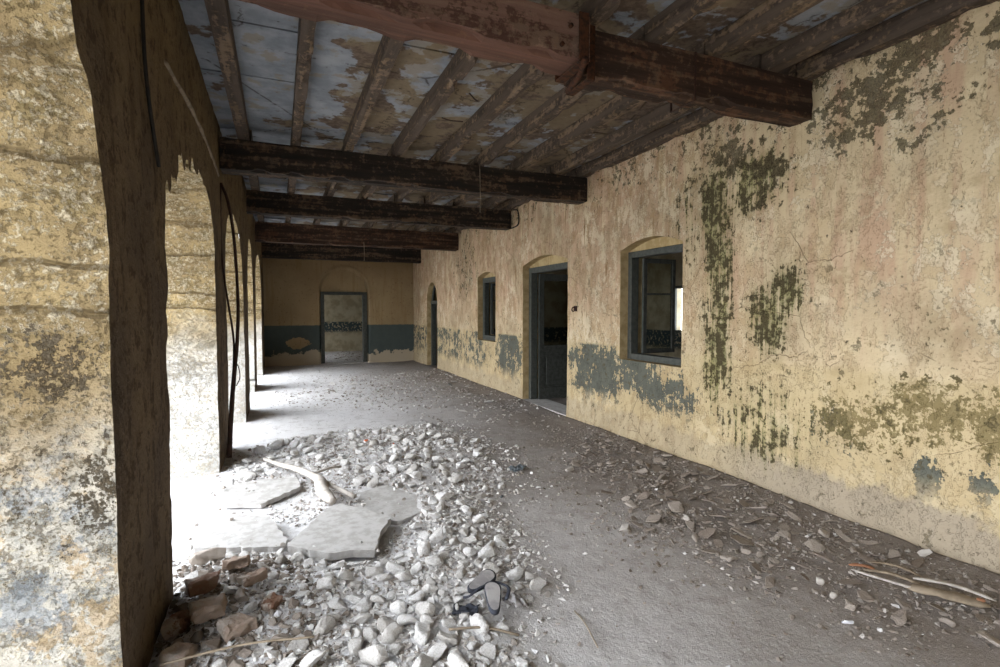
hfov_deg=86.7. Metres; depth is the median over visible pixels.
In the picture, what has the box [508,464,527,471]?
rag
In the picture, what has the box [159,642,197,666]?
brick
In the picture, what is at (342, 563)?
chunk
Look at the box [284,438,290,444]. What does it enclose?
rubble stone
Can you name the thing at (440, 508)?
chunk
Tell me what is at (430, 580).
chunk
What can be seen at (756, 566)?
flake
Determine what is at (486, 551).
chunk
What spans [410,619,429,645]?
chunk
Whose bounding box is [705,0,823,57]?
rafter
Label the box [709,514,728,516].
flake
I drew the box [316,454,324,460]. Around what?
rubble stone
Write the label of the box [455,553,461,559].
chunk
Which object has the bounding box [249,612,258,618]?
chunk
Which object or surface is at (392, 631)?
chunk
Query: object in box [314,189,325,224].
rafter
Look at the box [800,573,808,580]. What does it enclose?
flake
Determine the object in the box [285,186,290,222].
rafter
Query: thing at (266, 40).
ceiling
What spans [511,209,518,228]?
conduit pipe
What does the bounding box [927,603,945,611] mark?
flake
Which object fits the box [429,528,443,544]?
chunk
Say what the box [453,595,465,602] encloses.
chunk
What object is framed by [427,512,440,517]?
chunk
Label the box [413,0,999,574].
wall
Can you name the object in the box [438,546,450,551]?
chunk
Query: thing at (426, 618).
chunk
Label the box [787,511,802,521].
flake
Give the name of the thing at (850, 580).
flake
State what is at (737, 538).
flake
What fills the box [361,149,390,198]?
rafter
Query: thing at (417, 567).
chunk
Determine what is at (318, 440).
rubble stone
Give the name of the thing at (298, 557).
chunk
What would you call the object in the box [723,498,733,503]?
flake
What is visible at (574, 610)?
stick
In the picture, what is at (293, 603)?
chunk
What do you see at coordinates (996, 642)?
stick
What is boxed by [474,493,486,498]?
flake
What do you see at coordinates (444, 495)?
block
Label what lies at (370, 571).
chunk
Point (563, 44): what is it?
ceiling beam
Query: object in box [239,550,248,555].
chunk
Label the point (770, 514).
chunk
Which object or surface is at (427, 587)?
chunk
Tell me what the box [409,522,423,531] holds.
chunk
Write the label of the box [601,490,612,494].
flake
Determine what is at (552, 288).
door frame
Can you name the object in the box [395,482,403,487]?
rubble stone
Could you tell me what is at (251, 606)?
chunk
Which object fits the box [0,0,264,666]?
wall
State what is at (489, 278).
window
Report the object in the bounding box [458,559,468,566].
chunk
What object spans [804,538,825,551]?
flake
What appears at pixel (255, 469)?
rubble stone
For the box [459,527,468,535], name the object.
chunk
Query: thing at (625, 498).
chunk
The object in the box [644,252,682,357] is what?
wall
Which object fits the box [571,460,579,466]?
flake
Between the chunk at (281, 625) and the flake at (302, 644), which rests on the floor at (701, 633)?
the flake at (302, 644)
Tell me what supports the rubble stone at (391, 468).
on the floor at (701, 633)
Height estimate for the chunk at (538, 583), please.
0.072 m
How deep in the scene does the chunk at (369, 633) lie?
2.49 m
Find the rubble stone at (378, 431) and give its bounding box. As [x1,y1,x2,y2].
[372,429,380,434]
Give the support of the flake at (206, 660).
on the floor at (701, 633)
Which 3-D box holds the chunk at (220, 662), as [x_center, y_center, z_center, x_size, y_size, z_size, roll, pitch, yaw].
[-1.183,1.392,2.224,0.042,0.046,0.076,2,3,39]
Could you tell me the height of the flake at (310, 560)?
0.039 m
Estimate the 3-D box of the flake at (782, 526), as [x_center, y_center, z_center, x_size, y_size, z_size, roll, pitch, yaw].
[2.055,1.395,3.816,0.086,0.019,0.074,-2,3,-39]
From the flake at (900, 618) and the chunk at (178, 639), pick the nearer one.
the chunk at (178, 639)
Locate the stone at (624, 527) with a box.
[619,524,630,531]
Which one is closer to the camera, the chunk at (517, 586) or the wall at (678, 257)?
the chunk at (517, 586)
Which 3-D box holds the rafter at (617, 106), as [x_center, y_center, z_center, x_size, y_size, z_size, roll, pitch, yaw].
[0.876,-2.126,5.425,0.102,0.150,3.377,-1,3,-23]
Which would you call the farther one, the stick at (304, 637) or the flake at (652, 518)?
the flake at (652, 518)
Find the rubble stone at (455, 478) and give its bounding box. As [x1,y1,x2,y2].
[448,473,462,482]
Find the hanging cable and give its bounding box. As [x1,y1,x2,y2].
[140,0,160,166]
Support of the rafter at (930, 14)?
attached to the ceiling
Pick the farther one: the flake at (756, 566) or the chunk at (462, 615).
the flake at (756, 566)
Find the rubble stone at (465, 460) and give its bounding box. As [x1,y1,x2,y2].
[460,458,469,462]
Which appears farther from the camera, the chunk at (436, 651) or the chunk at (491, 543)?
the chunk at (491, 543)
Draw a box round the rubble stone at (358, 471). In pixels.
[354,469,362,473]
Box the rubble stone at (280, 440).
[270,439,285,445]
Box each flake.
[186,570,199,578]
[199,656,209,666]
[212,565,221,569]
[251,649,263,657]
[256,625,262,632]
[264,589,277,597]
[276,579,290,583]
[276,656,296,666]
[287,636,308,654]
[295,590,309,596]
[300,583,309,588]
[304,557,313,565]
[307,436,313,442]
[346,561,360,566]
[363,465,371,470]
[424,452,430,457]
[464,578,474,583]
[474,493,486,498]
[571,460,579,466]
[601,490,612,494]
[625,500,638,508]
[630,520,642,526]
[635,468,647,473]
[636,491,651,499]
[643,528,654,531]
[645,514,661,522]
[653,457,663,461]
[657,494,668,500]
[668,501,683,511]
[675,485,688,491]
[680,471,690,476]
[685,521,693,529]
[691,547,719,553]
[697,528,715,538]
[700,472,712,475]
[701,499,717,503]
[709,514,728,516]
[713,539,723,547]
[719,507,732,510]
[721,483,741,486]
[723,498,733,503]
[730,535,753,545]
[731,527,752,538]
[738,498,749,506]
[741,517,763,522]
[748,506,768,509]
[751,562,761,571]
[765,576,775,587]
[766,499,774,503]
[768,557,778,563]
[770,535,784,541]
[777,529,790,537]
[779,501,791,508]
[779,523,790,530]
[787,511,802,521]
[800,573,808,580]
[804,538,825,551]
[812,551,835,562]
[835,529,854,542]
[838,578,862,583]
[856,589,874,602]
[858,540,877,544]
[858,553,877,566]
[891,609,906,625]
[910,556,929,566]
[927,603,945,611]
[975,613,992,624]
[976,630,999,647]
[983,584,997,591]
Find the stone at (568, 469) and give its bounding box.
[565,465,573,471]
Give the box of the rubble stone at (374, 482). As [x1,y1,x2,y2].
[367,478,378,487]
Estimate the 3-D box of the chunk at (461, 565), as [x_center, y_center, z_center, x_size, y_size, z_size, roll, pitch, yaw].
[-0.230,1.393,3.165,0.055,0.038,0.029,0,3,0]
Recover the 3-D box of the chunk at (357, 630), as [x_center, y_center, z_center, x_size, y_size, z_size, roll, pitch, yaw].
[-0.677,1.423,2.527,0.032,0.039,0.060,-2,3,-33]
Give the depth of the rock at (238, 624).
2.44 m
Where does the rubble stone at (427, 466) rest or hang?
on the rubble at (207, 628)
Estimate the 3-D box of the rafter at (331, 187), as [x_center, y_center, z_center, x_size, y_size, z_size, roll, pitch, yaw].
[-2.253,-2.211,7.350,0.100,0.149,2.572,-1,3,-23]
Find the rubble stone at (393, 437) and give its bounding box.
[391,435,401,440]
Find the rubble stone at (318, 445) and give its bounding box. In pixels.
[315,443,323,447]
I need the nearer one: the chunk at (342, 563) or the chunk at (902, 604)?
the chunk at (902, 604)
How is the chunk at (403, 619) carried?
on the rubble at (207, 628)
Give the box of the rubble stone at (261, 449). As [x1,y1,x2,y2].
[253,445,266,453]
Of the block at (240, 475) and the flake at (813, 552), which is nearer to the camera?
the flake at (813, 552)
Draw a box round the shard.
[274,610,281,616]
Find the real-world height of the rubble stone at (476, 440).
0.079 m
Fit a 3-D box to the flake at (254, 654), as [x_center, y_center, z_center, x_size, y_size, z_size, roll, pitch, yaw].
[-1.051,1.393,2.308,0.043,0.018,0.059,2,3,39]
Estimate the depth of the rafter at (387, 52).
4.36 m
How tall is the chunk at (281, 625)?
0.030 m
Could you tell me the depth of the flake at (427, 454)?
5.63 m
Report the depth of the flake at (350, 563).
3.27 m
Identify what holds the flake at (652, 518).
on the rubble at (207, 628)
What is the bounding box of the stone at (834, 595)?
[830,592,838,598]
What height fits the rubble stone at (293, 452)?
0.094 m
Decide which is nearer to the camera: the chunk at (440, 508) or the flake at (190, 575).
the flake at (190, 575)
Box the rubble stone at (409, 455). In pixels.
[404,453,416,458]
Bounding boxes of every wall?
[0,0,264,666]
[263,258,413,366]
[324,295,361,351]
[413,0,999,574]
[494,269,567,335]
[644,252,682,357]
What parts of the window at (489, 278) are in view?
pane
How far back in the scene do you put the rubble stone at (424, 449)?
5.71 m
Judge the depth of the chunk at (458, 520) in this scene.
3.85 m
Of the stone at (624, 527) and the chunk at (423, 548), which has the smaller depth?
the chunk at (423, 548)
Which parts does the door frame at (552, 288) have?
panel, pane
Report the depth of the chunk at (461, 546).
3.39 m
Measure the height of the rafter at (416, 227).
0.148 m
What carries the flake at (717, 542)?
on the floor at (701, 633)
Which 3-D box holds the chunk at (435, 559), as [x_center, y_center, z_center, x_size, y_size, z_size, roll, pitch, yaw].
[-0.407,1.381,3.195,0.126,0.080,0.121,-2,3,-33]
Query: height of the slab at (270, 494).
0.049 m
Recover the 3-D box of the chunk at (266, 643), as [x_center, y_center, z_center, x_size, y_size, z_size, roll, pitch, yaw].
[-1.055,1.391,2.374,0.048,0.038,0.045,-2,3,-41]
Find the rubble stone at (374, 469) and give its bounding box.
[370,465,381,473]
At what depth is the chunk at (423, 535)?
3.60 m
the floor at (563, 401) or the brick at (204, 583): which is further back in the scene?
the floor at (563, 401)
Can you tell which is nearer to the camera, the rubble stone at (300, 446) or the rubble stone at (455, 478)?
the rubble stone at (455, 478)
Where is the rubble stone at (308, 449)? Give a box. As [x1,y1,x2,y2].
[302,447,313,454]
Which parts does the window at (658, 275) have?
pane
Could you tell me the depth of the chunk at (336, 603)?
2.72 m
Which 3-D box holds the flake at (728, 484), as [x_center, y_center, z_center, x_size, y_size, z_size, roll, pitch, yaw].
[2.063,1.330,4.681,0.210,0.088,0.060,2,3,39]
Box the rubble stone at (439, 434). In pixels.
[433,432,441,437]
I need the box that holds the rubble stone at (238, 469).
[235,466,248,471]
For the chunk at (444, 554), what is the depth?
3.29 m
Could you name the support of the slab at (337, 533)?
on the floor at (701, 633)
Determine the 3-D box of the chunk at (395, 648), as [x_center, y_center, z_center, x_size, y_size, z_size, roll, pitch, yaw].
[-0.478,1.431,2.399,0.053,0.052,0.110,1,3,25]
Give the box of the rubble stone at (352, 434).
[348,431,356,437]
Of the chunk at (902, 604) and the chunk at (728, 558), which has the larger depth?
the chunk at (728, 558)
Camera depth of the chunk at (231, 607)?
2.63 m
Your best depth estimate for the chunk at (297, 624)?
2.52 m
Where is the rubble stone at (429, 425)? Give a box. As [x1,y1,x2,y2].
[426,422,432,427]
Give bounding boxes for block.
[189,547,225,564]
[235,471,256,480]
[435,491,452,501]
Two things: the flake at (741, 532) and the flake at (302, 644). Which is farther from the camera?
the flake at (741, 532)
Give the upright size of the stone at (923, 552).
0.064 m
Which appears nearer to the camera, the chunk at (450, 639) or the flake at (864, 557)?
the chunk at (450, 639)
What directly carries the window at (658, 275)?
in the wall at (840, 347)
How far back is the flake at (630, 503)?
4.27 m
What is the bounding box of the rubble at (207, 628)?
[151,351,999,666]
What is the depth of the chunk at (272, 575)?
3.00 m
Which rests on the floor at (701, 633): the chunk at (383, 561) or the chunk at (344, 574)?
the chunk at (383, 561)
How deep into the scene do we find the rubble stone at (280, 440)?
6.19 m
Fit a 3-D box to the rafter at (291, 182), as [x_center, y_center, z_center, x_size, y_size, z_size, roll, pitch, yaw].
[-2.784,-2.202,7.129,0.102,0.148,2.572,-1,3,-23]
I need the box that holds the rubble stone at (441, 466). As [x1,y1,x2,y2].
[438,463,447,469]
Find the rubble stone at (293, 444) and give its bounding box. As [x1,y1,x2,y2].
[289,439,300,447]
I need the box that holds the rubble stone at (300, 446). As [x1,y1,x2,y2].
[297,443,306,448]
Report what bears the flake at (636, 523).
on the floor at (701, 633)
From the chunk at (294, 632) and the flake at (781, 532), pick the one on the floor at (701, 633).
the flake at (781, 532)
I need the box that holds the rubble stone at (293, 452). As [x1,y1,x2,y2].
[290,449,298,455]
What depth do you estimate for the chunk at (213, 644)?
2.34 m
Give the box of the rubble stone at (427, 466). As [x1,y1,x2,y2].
[421,463,431,469]
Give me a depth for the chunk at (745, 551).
3.45 m
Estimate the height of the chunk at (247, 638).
0.024 m
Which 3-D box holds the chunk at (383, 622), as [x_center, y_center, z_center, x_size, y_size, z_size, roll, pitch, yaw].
[-0.572,1.417,2.582,0.108,0.060,0.099,1,3,19]
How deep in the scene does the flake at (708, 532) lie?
3.70 m
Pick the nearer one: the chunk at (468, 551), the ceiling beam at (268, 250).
the chunk at (468, 551)
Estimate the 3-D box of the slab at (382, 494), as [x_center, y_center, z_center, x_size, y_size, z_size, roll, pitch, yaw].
[-0.922,1.392,4.307,0.735,0.039,0.586,2,3,37]
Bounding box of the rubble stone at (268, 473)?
[265,471,279,476]
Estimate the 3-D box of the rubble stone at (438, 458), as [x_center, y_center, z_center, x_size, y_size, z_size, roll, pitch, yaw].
[-0.617,1.289,5.404,0.151,0.098,0.076,-1,3,-18]
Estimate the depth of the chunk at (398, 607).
2.70 m
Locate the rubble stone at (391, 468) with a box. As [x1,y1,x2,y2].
[387,465,398,473]
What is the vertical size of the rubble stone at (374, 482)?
0.086 m
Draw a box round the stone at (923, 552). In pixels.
[917,549,932,556]
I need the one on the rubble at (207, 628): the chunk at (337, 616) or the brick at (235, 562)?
the brick at (235, 562)
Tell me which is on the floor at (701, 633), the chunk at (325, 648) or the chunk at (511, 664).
the chunk at (511, 664)
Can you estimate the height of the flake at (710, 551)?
0.043 m
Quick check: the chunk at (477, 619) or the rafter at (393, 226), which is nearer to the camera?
the chunk at (477, 619)
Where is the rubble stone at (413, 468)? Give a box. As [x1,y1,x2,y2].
[406,465,416,473]
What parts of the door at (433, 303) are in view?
frame, arched frame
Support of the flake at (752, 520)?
on the floor at (701, 633)
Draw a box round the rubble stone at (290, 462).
[285,460,294,464]
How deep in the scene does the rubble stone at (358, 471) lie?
5.10 m
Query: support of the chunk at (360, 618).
on the rubble at (207, 628)
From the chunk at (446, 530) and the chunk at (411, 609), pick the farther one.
the chunk at (446, 530)
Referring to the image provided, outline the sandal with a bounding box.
[452,569,531,615]
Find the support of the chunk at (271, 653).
on the rubble at (207, 628)
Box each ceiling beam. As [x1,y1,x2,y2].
[219,137,586,204]
[238,0,812,126]
[246,190,510,229]
[255,221,457,250]
[261,242,420,263]
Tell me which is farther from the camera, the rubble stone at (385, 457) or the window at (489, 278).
the window at (489, 278)
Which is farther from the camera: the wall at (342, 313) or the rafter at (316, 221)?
the wall at (342, 313)
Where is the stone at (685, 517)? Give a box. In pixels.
[683,515,689,520]
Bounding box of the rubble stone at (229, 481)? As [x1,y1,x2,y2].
[223,478,234,484]
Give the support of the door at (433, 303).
in the wall at (840, 347)
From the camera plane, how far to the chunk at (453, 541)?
3.47 m
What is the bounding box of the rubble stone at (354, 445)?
[347,443,358,448]
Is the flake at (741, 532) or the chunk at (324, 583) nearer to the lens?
the chunk at (324, 583)
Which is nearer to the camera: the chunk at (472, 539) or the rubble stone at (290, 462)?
the chunk at (472, 539)
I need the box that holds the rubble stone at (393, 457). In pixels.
[389,454,398,462]
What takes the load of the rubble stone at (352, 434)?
on the rubble at (207, 628)
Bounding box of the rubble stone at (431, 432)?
[427,430,436,435]
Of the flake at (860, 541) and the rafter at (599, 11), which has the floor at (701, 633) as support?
the flake at (860, 541)
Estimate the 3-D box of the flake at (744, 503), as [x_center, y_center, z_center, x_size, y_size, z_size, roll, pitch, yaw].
[1.970,1.370,4.265,0.087,0.059,0.106,0,3,9]
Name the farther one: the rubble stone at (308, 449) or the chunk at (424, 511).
the rubble stone at (308, 449)
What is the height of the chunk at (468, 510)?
0.074 m
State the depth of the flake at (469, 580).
3.01 m
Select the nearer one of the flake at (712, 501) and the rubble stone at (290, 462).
the flake at (712, 501)
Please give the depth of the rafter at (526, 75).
4.87 m
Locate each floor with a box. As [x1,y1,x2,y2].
[120,360,999,666]
[325,351,362,361]
[549,397,566,405]
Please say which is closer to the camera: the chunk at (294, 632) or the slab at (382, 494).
the chunk at (294, 632)
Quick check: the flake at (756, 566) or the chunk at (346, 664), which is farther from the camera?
the flake at (756, 566)
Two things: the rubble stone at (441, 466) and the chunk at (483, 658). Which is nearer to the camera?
the chunk at (483, 658)
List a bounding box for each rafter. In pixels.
[204,0,249,139]
[249,130,259,190]
[257,187,263,221]
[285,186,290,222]
[288,141,295,193]
[291,18,316,145]
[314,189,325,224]
[326,146,342,196]
[341,191,361,226]
[343,35,404,151]
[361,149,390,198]
[366,194,394,227]
[390,196,424,229]
[391,49,477,156]
[395,153,435,201]
[413,199,454,230]
[425,157,475,203]
[436,8,578,161]
[436,202,482,231]
[442,228,451,232]
[452,204,503,232]
[455,162,513,206]
[475,25,644,165]
[483,165,549,208]
[503,168,575,209]
[514,41,704,170]
[550,54,761,174]
[576,64,796,177]
[578,0,623,28]
[645,0,725,44]
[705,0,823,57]
[761,0,923,72]
[796,0,997,80]
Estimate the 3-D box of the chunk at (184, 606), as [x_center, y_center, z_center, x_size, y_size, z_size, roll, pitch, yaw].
[-1.613,1.399,2.702,0.085,0.047,0.059,1,3,22]
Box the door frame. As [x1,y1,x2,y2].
[320,292,367,364]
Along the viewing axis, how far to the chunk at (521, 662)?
2.32 m
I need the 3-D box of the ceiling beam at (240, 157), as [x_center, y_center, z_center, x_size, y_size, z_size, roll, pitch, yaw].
[-0.914,-1.938,6.521,4.478,0.333,0.244,-1,3,-23]
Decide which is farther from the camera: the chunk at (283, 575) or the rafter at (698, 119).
the rafter at (698, 119)
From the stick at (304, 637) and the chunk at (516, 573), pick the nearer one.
the stick at (304, 637)
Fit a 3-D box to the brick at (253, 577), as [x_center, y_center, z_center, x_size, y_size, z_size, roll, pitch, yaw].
[-1.335,1.323,2.877,0.083,0.057,0.160,2,3,35]
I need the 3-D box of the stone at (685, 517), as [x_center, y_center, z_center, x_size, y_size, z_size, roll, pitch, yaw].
[1.424,1.395,3.992,0.045,0.038,0.086,-2,3,-43]
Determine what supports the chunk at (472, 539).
on the floor at (701, 633)
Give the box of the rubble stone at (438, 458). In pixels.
[432,455,444,461]
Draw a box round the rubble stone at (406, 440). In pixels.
[402,438,410,442]
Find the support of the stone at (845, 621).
on the floor at (701, 633)
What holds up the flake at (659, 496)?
on the floor at (701, 633)
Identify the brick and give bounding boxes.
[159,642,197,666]
[161,609,190,641]
[184,569,220,597]
[188,593,227,624]
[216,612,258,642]
[221,555,250,569]
[236,567,267,587]
[260,592,283,611]
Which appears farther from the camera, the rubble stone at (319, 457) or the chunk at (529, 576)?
the rubble stone at (319, 457)
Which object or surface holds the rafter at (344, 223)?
attached to the ceiling
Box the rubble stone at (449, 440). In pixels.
[446,438,453,443]
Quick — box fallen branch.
[263,457,356,504]
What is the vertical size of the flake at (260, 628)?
0.025 m
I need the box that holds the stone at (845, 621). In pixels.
[842,620,853,623]
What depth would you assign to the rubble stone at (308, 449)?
5.74 m
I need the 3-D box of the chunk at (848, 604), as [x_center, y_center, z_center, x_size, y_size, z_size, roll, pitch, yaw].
[1.871,1.444,2.823,0.043,0.052,0.070,-2,3,-31]
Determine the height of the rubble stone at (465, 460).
0.057 m
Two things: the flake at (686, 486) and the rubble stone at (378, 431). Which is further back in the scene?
the rubble stone at (378, 431)
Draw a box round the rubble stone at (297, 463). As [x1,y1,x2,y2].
[294,461,302,466]
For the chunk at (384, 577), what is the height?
0.049 m
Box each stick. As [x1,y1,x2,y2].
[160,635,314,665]
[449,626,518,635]
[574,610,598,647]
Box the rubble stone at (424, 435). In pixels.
[417,433,426,439]
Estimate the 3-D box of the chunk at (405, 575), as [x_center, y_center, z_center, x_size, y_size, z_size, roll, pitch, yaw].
[-0.557,1.397,3.051,0.085,0.066,0.074,-2,3,-40]
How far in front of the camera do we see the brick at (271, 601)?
2.66 m
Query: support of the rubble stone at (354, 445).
on the floor at (701, 633)
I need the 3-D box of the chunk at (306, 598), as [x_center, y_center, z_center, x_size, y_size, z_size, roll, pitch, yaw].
[-1.000,1.373,2.733,0.032,0.031,0.038,-1,3,-25]
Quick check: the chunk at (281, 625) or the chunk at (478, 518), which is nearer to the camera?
the chunk at (281, 625)
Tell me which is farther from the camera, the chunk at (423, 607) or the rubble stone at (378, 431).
the rubble stone at (378, 431)
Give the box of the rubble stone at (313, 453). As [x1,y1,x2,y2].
[308,452,317,455]
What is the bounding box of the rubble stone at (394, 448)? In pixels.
[392,446,401,452]
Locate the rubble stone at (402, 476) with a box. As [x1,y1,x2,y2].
[400,474,407,480]
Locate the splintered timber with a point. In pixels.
(979, 602)
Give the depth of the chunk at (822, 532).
3.68 m
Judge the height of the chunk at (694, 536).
0.039 m
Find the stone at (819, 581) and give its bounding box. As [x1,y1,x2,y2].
[816,577,824,584]
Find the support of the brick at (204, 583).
on the floor at (701, 633)
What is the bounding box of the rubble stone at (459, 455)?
[457,452,463,457]
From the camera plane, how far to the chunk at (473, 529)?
3.70 m
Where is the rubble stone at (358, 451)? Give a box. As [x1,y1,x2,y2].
[355,449,362,453]
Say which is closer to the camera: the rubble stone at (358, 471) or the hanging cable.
the hanging cable
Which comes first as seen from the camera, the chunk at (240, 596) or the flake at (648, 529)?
the chunk at (240, 596)
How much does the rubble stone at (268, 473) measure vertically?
0.062 m
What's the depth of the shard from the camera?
2.58 m
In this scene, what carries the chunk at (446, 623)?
on the floor at (701, 633)
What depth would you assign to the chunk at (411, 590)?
2.88 m
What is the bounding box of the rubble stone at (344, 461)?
[339,459,348,464]
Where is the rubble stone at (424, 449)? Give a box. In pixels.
[423,447,432,453]
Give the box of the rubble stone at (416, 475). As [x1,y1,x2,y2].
[409,470,421,479]
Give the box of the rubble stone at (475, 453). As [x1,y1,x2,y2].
[472,450,481,456]
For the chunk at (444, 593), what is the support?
on the floor at (701, 633)
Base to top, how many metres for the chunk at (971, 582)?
0.040 m
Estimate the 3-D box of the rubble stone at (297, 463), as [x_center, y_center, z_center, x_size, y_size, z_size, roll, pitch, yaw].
[-2.020,1.314,5.300,0.101,0.071,0.058,-1,3,-26]
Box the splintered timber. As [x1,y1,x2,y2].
[848,561,996,607]
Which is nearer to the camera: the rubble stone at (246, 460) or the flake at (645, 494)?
the flake at (645, 494)
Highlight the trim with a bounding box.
[164,60,218,175]
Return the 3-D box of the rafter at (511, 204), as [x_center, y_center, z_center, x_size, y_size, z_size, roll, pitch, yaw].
[0.597,-2.263,8.536,0.103,0.148,2.572,-1,3,-23]
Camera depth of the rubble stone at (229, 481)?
4.84 m
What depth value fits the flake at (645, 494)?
4.43 m
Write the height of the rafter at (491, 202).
0.150 m
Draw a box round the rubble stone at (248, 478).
[243,475,251,481]
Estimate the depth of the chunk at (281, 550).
3.41 m
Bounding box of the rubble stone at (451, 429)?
[445,427,453,431]
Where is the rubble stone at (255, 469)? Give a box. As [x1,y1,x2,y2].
[253,468,263,471]
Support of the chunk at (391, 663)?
on the rubble at (207, 628)
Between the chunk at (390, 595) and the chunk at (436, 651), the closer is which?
the chunk at (436, 651)
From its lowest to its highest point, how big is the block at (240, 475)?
0.170 m
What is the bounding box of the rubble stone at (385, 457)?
[381,455,390,459]
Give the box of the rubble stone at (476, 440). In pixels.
[470,438,480,442]
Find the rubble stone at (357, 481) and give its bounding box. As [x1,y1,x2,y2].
[353,477,366,485]
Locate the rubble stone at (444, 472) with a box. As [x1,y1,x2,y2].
[440,469,449,476]
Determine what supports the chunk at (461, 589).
on the floor at (701, 633)
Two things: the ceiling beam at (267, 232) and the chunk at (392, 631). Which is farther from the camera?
the ceiling beam at (267, 232)
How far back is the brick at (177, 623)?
2.48 m
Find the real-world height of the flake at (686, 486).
0.065 m
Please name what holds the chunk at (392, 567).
on the floor at (701, 633)
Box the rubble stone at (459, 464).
[456,462,463,468]
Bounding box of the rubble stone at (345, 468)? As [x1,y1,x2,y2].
[338,465,349,471]
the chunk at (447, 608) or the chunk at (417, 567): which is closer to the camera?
the chunk at (447, 608)
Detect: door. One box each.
[431,285,437,364]
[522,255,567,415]
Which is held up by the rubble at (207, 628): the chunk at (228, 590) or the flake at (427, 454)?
the chunk at (228, 590)
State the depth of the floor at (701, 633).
3.41 m
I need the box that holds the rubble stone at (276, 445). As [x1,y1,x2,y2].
[270,442,282,448]
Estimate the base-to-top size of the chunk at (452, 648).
0.026 m
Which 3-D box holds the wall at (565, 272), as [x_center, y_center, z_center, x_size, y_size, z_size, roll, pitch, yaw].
[0.892,-0.865,13.861,3.675,3.700,0.150,-1,3,-23]
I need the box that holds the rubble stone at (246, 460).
[242,458,251,462]
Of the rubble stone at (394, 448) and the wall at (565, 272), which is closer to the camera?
the rubble stone at (394, 448)
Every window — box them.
[483,273,495,340]
[627,237,682,365]
[675,285,681,332]
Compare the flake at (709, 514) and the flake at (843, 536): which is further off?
the flake at (709, 514)
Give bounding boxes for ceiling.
[70,0,927,231]
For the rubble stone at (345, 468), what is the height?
0.066 m
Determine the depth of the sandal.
2.78 m
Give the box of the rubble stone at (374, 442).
[369,439,378,446]
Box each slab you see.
[194,514,286,552]
[221,477,300,507]
[287,504,390,559]
[355,485,420,524]
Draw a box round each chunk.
[168,635,176,642]
[170,638,183,646]
[175,602,187,612]
[190,631,203,643]
[198,570,212,575]
[205,638,220,649]
[211,658,225,666]
[223,586,237,596]
[226,551,238,557]
[228,604,238,612]
[229,573,238,582]
[229,659,244,666]
[234,588,248,601]
[236,646,257,657]
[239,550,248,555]
[241,636,253,642]
[243,601,257,613]
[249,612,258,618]
[256,562,269,570]
[258,638,269,646]
[266,650,280,661]
[268,572,278,578]
[268,617,276,625]
[271,633,288,641]
[275,553,287,564]
[276,548,284,553]
[278,623,291,628]
[280,573,289,578]
[281,564,288,569]
[288,598,298,608]
[290,629,300,635]
[291,553,303,561]
[292,612,301,619]
[293,621,300,628]
[295,575,305,580]
[299,648,326,666]
[303,596,308,602]
[303,630,311,635]
[312,614,335,634]
[315,563,325,570]
[316,576,336,589]
[320,646,330,656]
[324,572,335,576]
[327,597,346,610]
[328,560,345,569]
[329,614,340,621]
[335,641,342,647]
[337,569,352,579]
[339,662,356,666]
[343,623,354,628]
[348,594,362,603]
[348,636,363,656]
[350,581,361,588]
[353,613,372,623]
[354,627,361,636]
[355,597,371,612]
[359,644,387,666]
[362,626,377,643]
[364,589,375,598]
[365,566,382,576]
[370,595,385,603]
[375,557,388,567]
[376,573,394,581]
[377,616,394,631]
[381,622,402,643]
[385,661,397,666]
[386,561,404,573]
[387,592,394,600]
[389,643,403,654]
[390,600,405,614]
[394,551,403,558]
[395,570,410,580]
[397,614,416,625]
[407,606,414,613]
[408,588,414,595]
[408,590,424,601]
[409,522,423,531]
[410,562,421,574]
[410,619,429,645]
[411,579,419,584]
[412,653,433,666]
[413,531,430,540]
[415,601,435,616]
[417,541,430,555]
[419,613,433,626]
[421,508,428,515]
[422,583,437,592]
[423,554,443,565]
[426,577,436,584]
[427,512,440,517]
[427,641,446,660]
[428,496,437,505]
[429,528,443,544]
[435,499,444,509]
[437,505,443,512]
[437,631,457,645]
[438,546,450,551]
[438,551,448,560]
[438,576,447,581]
[438,589,448,596]
[441,618,455,627]
[442,598,451,602]
[443,526,453,534]
[445,606,452,613]
[447,650,469,666]
[448,647,458,654]
[449,537,459,545]
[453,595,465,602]
[454,517,464,524]
[454,567,466,578]
[454,585,467,593]
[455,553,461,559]
[456,500,465,504]
[457,563,464,569]
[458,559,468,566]
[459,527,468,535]
[459,543,469,551]
[459,612,468,619]
[461,504,472,515]
[461,523,470,528]
[462,535,476,543]
[463,547,476,556]
[467,641,475,649]
[470,526,477,532]
[470,613,488,633]
[472,514,484,523]
[474,560,480,566]
[478,545,495,558]
[479,642,496,658]
[480,634,490,642]
[480,655,490,665]
[483,562,500,573]
[485,540,494,546]
[493,534,507,546]
[494,622,508,631]
[503,555,511,561]
[504,663,514,666]
[505,566,523,580]
[514,584,523,589]
[516,657,527,666]
[525,571,533,580]
[529,577,546,589]
[622,496,630,500]
[664,490,672,496]
[692,534,698,541]
[720,555,734,561]
[741,548,751,554]
[756,551,762,557]
[768,512,778,516]
[818,529,829,537]
[845,599,857,610]
[850,546,856,552]
[888,549,900,557]
[895,599,911,609]
[897,567,911,573]
[936,616,955,626]
[968,579,977,584]
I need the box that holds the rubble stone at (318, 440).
[314,437,322,442]
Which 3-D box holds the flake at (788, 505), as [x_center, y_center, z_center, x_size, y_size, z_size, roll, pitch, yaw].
[2.275,1.363,4.218,0.100,0.040,0.043,1,3,26]
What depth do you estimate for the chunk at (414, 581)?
3.00 m
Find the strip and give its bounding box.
[220,183,239,457]
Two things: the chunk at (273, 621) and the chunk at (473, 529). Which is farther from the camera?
the chunk at (473, 529)
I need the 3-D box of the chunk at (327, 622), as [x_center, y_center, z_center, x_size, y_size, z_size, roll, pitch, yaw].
[-0.843,1.401,2.538,0.068,0.083,0.130,1,3,25]

